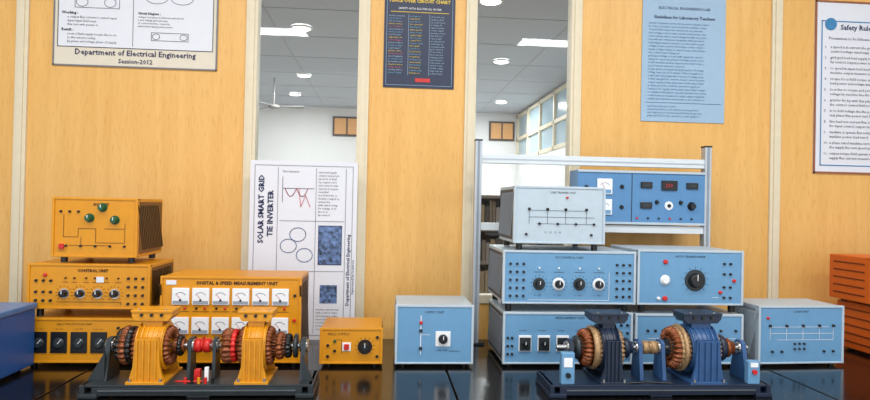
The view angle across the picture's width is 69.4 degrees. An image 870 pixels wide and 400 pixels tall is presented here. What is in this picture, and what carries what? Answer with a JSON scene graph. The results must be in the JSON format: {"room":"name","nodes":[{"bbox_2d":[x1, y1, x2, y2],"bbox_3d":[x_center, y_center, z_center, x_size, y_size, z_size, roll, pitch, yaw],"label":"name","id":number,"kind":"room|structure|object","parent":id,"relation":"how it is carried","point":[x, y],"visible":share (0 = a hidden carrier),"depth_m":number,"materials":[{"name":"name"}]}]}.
{"room":"electrical engineering laboratory","nodes":[
{"label":"electrical engineering laboratory","id":0,"kind":"room"},
{"bbox_2d":[258,106,516,194],"bbox_3d":[-0.534,-0.188,12.925,10.000,3.300,0.050,1,-1,-5],"label":"wall","id":1,"kind":"structure","parent":0,"point":[284,133],"depth_m":12.77,"materials":[{"name":"paint"}]},
{"bbox_2d":[332,116,356,136],"bbox_3d":[-1.789,-1.496,12.777,0.580,0.400,0.058,1,-1,-5],"label":"window","id":2,"kind":"structure","parent":1,"relation":"in","point":[342,125],"depth_m":12.75,"materials":[{"name":"orange glass"}]},
{"bbox_2d":[489,121,514,140],"bbox_3d":[1.385,-1.428,13.033,0.530,0.400,0.058,1,-1,-5],"label":"window","id":3,"kind":"structure","parent":1,"relation":"in","point":[498,130],"depth_m":13.01,"materials":[{"name":"orange glass"}]},
{"bbox_2d":[259,0,567,113],"bbox_3d":[0.158,-1.918,4.792,10.000,0.054,16.500,1,-1,-5],"label":"ceiling","id":4,"kind":"structure","parent":0,"point":[531,34],"depth_m":7.98,"materials":[{"name":"white paint"}]},
{"bbox_2d":[259,78,304,108],"bbox_3d":[-2.438,-1.666,9.829,0.789,0.480,0.838,1,-1,-5],"label":"ceiling fan","id":5,"kind":"object","parent":4,"relation":"hanging from","point":[271,106],"depth_m":9.83,"materials":[{"name":"white metal"}]},
{"bbox_2d":[288,92,301,95],"bbox_3d":[-2.482,-1.877,11.150,0.234,0.028,0.234,1,-1,-5],"label":"recessed light","id":6,"kind":"object","parent":4,"relation":"in","point":[292,93],"depth_m":11.10,"materials":[{"name":"white plastic"}]},
{"bbox_2d":[291,24,311,31],"bbox_3d":[-1.469,-1.893,6.918,0.234,0.028,0.234,1,-1,-5],"label":"recessed light","id":7,"kind":"object","parent":4,"relation":"in","point":[297,27],"depth_m":6.88,"materials":[{"name":"white plastic"}]},
{"bbox_2d":[296,73,311,77],"bbox_3d":[-1.977,-1.881,9.485,0.234,0.028,0.234,1,-1,-5],"label":"recessed light","id":8,"kind":"object","parent":4,"relation":"in","point":[305,75],"depth_m":9.43,"materials":[{"name":"white plastic"}]},
{"bbox_2d":[478,0,502,5],"bbox_3d":[0.521,-1.860,5.874,0.234,0.028,0.234,1,-1,-5],"label":"recessed light","id":9,"kind":"object","parent":4,"relation":"in","point":[484,2],"depth_m":5.88,"materials":[{"name":"white plastic"}]},
{"bbox_2d":[492,59,509,63],"bbox_3d":[0.876,-1.832,8.310,0.234,0.028,0.234,1,-1,-5],"label":"recessed light","id":10,"kind":"object","parent":4,"relation":"in","point":[497,61],"depth_m":8.25,"materials":[{"name":"white plastic"}]},
{"bbox_2d":[495,101,506,103],"bbox_3d":[1.217,-1.796,11.548,0.234,0.028,0.234,1,-1,-5],"label":"recessed light","id":11,"kind":"object","parent":4,"relation":"in","point":[498,102],"depth_m":11.49,"materials":[{"name":"white plastic"}]},
{"bbox_2d":[0,0,869,338],"bbox_3d":[0.369,-0.257,2.961,7.600,3.300,0.040,1,-1,-5],"label":"wall","id":12,"kind":"structure","parent":0,"point":[176,137],"depth_m":2.90,"materials":[{"name":"brown wood"}]},
{"bbox_2d":[9,0,30,301],"bbox_3d":[-1.823,-0.304,2.782,0.052,3.300,0.075,1,-1,-5],"label":"trim","id":13,"kind":"structure","parent":12,"relation":"attached to","point":[18,195],"depth_m":2.75,"materials":[{"name":"beige wood"}]},
{"bbox_2d":[52,0,218,70],"bbox_3d":[-1.330,-0.841,2.804,0.708,0.505,0.007,1,-1,-5],"label":"poster board","id":14,"kind":"object","parent":12,"relation":"attached to","point":[148,34],"visible":1,"depth_m":2.80,"materials":[{"name":"white paper"}]},
{"bbox_2d":[241,0,261,269],"bbox_3d":[-0.838,-0.283,2.861,0.052,3.300,0.075,1,-1,-5],"label":"trim","id":15,"kind":"structure","parent":12,"relation":"attached to","point":[253,21],"depth_m":2.83,"materials":[{"name":"beige wood"}]},
{"bbox_2d":[355,0,370,317],"bbox_3d":[-0.336,-0.272,2.902,0.052,3.300,0.075,1,-1,-5],"label":"trim","id":16,"kind":"structure","parent":12,"relation":"attached to","point":[364,5],"depth_m":2.87,"materials":[{"name":"beige metal"}]},
{"bbox_2d":[383,0,455,89],"bbox_3d":[-0.071,-0.791,2.905,0.327,0.550,0.006,1,-1,-5],"label":"chart poster","id":17,"kind":"object","parent":12,"relation":"attached to","point":[419,35],"visible":1,"depth_m":2.90,"materials":[{"name":"blue paper"}]},
{"bbox_2d":[460,0,477,302],"bbox_3d":[0.157,-0.261,2.942,0.052,3.300,0.075,1,-1,-5],"label":"trim","id":18,"kind":"structure","parent":12,"relation":"attached to","point":[471,5],"depth_m":2.91,"materials":[{"name":"beige metal"}]},
{"bbox_2d":[479,293,491,302],"bbox_3d":[0.408,-0.371,2.965,0.447,1.710,0.060,1,-1,-5],"label":"trim","id":19,"kind":"structure","parent":12,"relation":"attached to","point":[483,297],"depth_m":2.92,"materials":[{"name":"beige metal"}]},
{"bbox_2d":[564,0,582,245],"bbox_3d":[0.655,-0.250,2.982,0.052,3.300,0.075,1,-1,-5],"label":"trim","id":20,"kind":"structure","parent":12,"relation":"attached to","point":[575,7],"depth_m":2.95,"materials":[{"name":"beige metal"}]},
{"bbox_2d":[640,0,725,123],"bbox_3d":[1.190,-0.706,3.006,0.412,0.667,0.006,1,-1,-5],"label":"poster","id":21,"kind":"object","parent":12,"relation":"attached to","point":[683,64],"visible":1,"depth_m":3.00,"materials":[{"name":"blue paper"}]},
{"bbox_2d":[767,0,782,297],"bbox_3d":[1.641,-0.229,3.061,0.052,3.300,0.075,1,-1,-5],"label":"trim","id":22,"kind":"structure","parent":12,"relation":"attached to","point":[776,5],"depth_m":3.03,"materials":[{"name":"beige metal"}]},
{"bbox_2d":[812,0,869,174],"bbox_3d":[2.118,-0.547,3.080,0.548,0.844,0.007,1,-1,-5],"label":"safety rules poster","id":23,"kind":"object","parent":12,"relation":"attached to","point":[841,99],"visible":1,"depth_m":3.07,"materials":[{"name":"white paper"}]},
{"bbox_2d":[516,82,566,186],"bbox_3d":[1.971,-0.159,9.716,0.080,3.290,6.650,1,-1,-5],"label":"window","id":24,"kind":"structure","parent":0,"point":[541,128],"depth_m":10.88,"materials":[{"name":"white glass"}]},
{"bbox_3d":[0.088,1.429,4.763,10.000,0.050,16.500,1,-1,-5],"label":"floor","id":25,"kind":"structure","parent":0,"visible":0},
{"bbox_2d":[0,363,97,399],"bbox_3d":[-2.202,0.952,2.043,1.980,0.760,1.200,1,-1,-5],"label":"lab bench","id":26,"kind":"object","parent":25,"relation":"on","point":[35,382],"visible":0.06,"depth_m":2.07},
{"bbox_2d":[0,302,36,378],"bbox_3d":[-1.646,0.469,2.057,0.512,0.230,0.272,1,-1,-5],"label":"instrument case","id":27,"kind":"object","parent":26,"relation":"on","point":[17,319],"visible":1,"depth_m":2.10,"materials":[{"name":"blue plastic"}]},
{"bbox_2d":[31,309,142,365],"bbox_3d":[-1.258,0.507,2.357,0.424,0.174,0.272,1,-1,-5],"label":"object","id":28,"kind":"object","parent":26,"relation":"on","point":[60,335],"visible":0.52,"depth_m":2.23,"materials":[{"name":"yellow metal"}]},
{"bbox_2d":[26,257,173,315],"bbox_3d":[-1.240,0.323,2.354,0.421,0.191,0.284,1,-1,-5],"label":"control unit","id":29,"kind":"object","parent":28,"relation":"on","point":[79,282],"visible":0.92,"depth_m":2.24,"materials":[{"name":"yellow metal"}]},
{"bbox_2d":[51,197,162,262],"bbox_3d":[-1.221,0.108,2.359,0.294,0.233,0.287,1,-1,-5],"label":"trainer","id":30,"kind":"object","parent":29,"relation":"on","point":[130,228],"visible":1,"depth_m":2.24,"materials":[{"name":"yellow metal"}]},
{"bbox_2d":[38,339,455,399],"bbox_3d":[-0.587,0.987,2.173,1.250,0.760,1.200,1,-1,-5],"label":"lab bench","id":31,"kind":"object","parent":25,"relation":"on","point":[387,380],"visible":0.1,"depth_m":2.10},
{"bbox_2d":[77,306,319,398],"bbox_3d":[-0.725,0.472,1.998,0.697,0.260,0.192,1,-1,-5],"label":"motor-generator set","id":32,"kind":"object","parent":31,"relation":"on","point":[152,347],"visible":1,"depth_m":1.95,"materials":[{"name":"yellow metal"}]},
{"bbox_2d":[159,269,308,365],"bbox_3d":[-0.748,0.442,2.395,0.500,0.327,0.280,1,-1,-5],"label":"measurement unit","id":33,"kind":"object","parent":31,"relation":"on","point":[210,301],"visible":0.5,"depth_m":2.27,"materials":[{"name":"yellow metal"}]},
{"bbox_2d":[248,160,357,339],"bbox_3d":[-0.580,0.221,2.757,0.465,0.782,0.006,1,-1,-5],"label":"poster","id":34,"kind":"object","parent":31,"relation":"on","point":[303,214],"visible":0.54,"depth_m":2.76,"materials":[{"name":"white paper"}]},
{"bbox_2d":[319,317,382,365],"bbox_3d":[-0.316,0.542,2.407,0.230,0.144,0.244,1,-1,-5],"label":"supplies","id":35,"kind":"object","parent":31,"relation":"on","point":[343,340],"visible":1,"depth_m":2.31,"materials":[{"name":"yellow plastic"}]},
{"bbox_2d":[394,295,473,365],"bbox_3d":[-0.011,0.506,2.449,0.292,0.231,0.278,1,-1,-5],"label":"control box","id":36,"kind":"object","parent":31,"relation":"on","point":[428,329],"visible":1,"depth_m":2.33,"materials":[{"name":"blue plastic"}]},
{"bbox_2d":[479,195,563,292],"bbox_3d":[0.801,0.697,6.260,1.230,1.470,0.360,1,-1,-5],"label":"storage shelf","id":37,"kind":"object","parent":25,"relation":"on","point":[490,204],"visible":0.09,"depth_m":6.08,"materials":[{"name":"grey metal"}]},
{"bbox_2d":[443,339,835,399],"bbox_3d":[0.654,1.014,2.273,1.228,0.760,1.200,1,-1,-5],"label":"lab bench","id":38,"kind":"object","parent":25,"relation":"on","point":[487,378],"visible":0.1,"depth_m":2.13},
{"bbox_2d":[487,299,632,365],"bbox_3d":[0.490,0.529,2.532,0.501,0.207,0.364,1,-1,-5],"label":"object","id":39,"kind":"object","parent":38,"relation":"on","point":[527,333],"visible":0.59,"depth_m":2.37,"materials":[{"name":"blue metal"}]},
{"bbox_2d":[487,244,635,311],"bbox_3d":[0.496,0.309,2.535,0.514,0.231,0.365,1,-1,-5],"label":"control unit","id":40,"kind":"object","parent":39,"relation":"on","point":[532,274],"visible":1,"depth_m":2.38,"materials":[{"name":"blue metal"}]},
{"bbox_2d":[498,185,605,250],"bbox_3d":[0.458,0.071,2.522,0.353,0.242,0.312,1,-1,-5],"label":"trainer","id":41,"kind":"object","parent":40,"relation":"on","point":[574,216],"visible":1,"depth_m":2.38,"materials":[{"name":"white metal"}]},
{"bbox_2d":[471,139,711,344],"bbox_3d":[0.695,0.193,2.813,1.116,0.892,0.142,1,-1,-5],"label":"equipment rack","id":42,"kind":"object","parent":38,"relation":"on","point":[643,198],"visible":0.84,"depth_m":2.78,"materials":[{"name":"silver metal"}]},
{"bbox_2d":[535,309,771,397],"bbox_3d":[0.722,0.502,2.106,0.737,0.264,0.196,1,-1,-5],"label":"motor-generator set","id":43,"kind":"object","parent":38,"relation":"on","point":[692,351],"visible":1,"depth_m":2.05,"materials":[{"name":"blue paint"}]},
{"bbox_2d":[614,304,743,365],"bbox_3d":[0.964,0.541,2.557,0.430,0.204,0.310,1,-1,-5],"label":"supplies","id":44,"kind":"object","parent":38,"relation":"on","point":[648,325],"visible":0.23,"depth_m":2.42,"materials":[{"name":"blue metal"}]},
{"bbox_2d":[611,245,743,311],"bbox_3d":[0.970,0.314,2.554,0.422,0.241,0.326,1,-1,-5],"label":"autotransformer unit","id":45,"kind":"object","parent":44,"relation":"on","point":[665,275],"visible":0.91,"depth_m":2.41,"materials":[{"name":"blue metal"}]},
{"bbox_2d":[760,346,869,399],"bbox_3d":[2.131,1.046,2.392,1.724,0.760,1.200,1,-1,-5],"label":"lab bench","id":46,"kind":"object","parent":25,"relation":"on","point":[850,379],"visible":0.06,"depth_m":2.33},
{"bbox_2d":[734,298,843,365],"bbox_3d":[1.418,0.533,2.557,0.365,0.238,0.214,1,-1,-8],"label":"equipment box","id":47,"kind":"object","parent":46,"relation":"on","point":[776,330],"visible":0.84,"depth_m":2.46,"materials":[{"name":"blue metal"}]},
{"bbox_2d":[837,299,869,353],"bbox_3d":[2.054,0.559,2.737,0.463,0.215,0.247,1,-1,-5],"label":"box","id":48,"kind":"object","parent":46,"relation":"on","point":[856,314],"visible":0.72,"depth_m":2.72,"materials":[{"name":"orange metal"}]},
{"bbox_2d":[829,254,869,305],"bbox_3d":[2.019,0.349,2.735,0.463,0.205,0.247,1,-1,-5],"label":"box","id":49,"kind":"object","parent":48,"relation":"on","point":[849,275],"visible":1,"depth_m":2.71,"materials":[{"name":"orange metal"}]}
]}

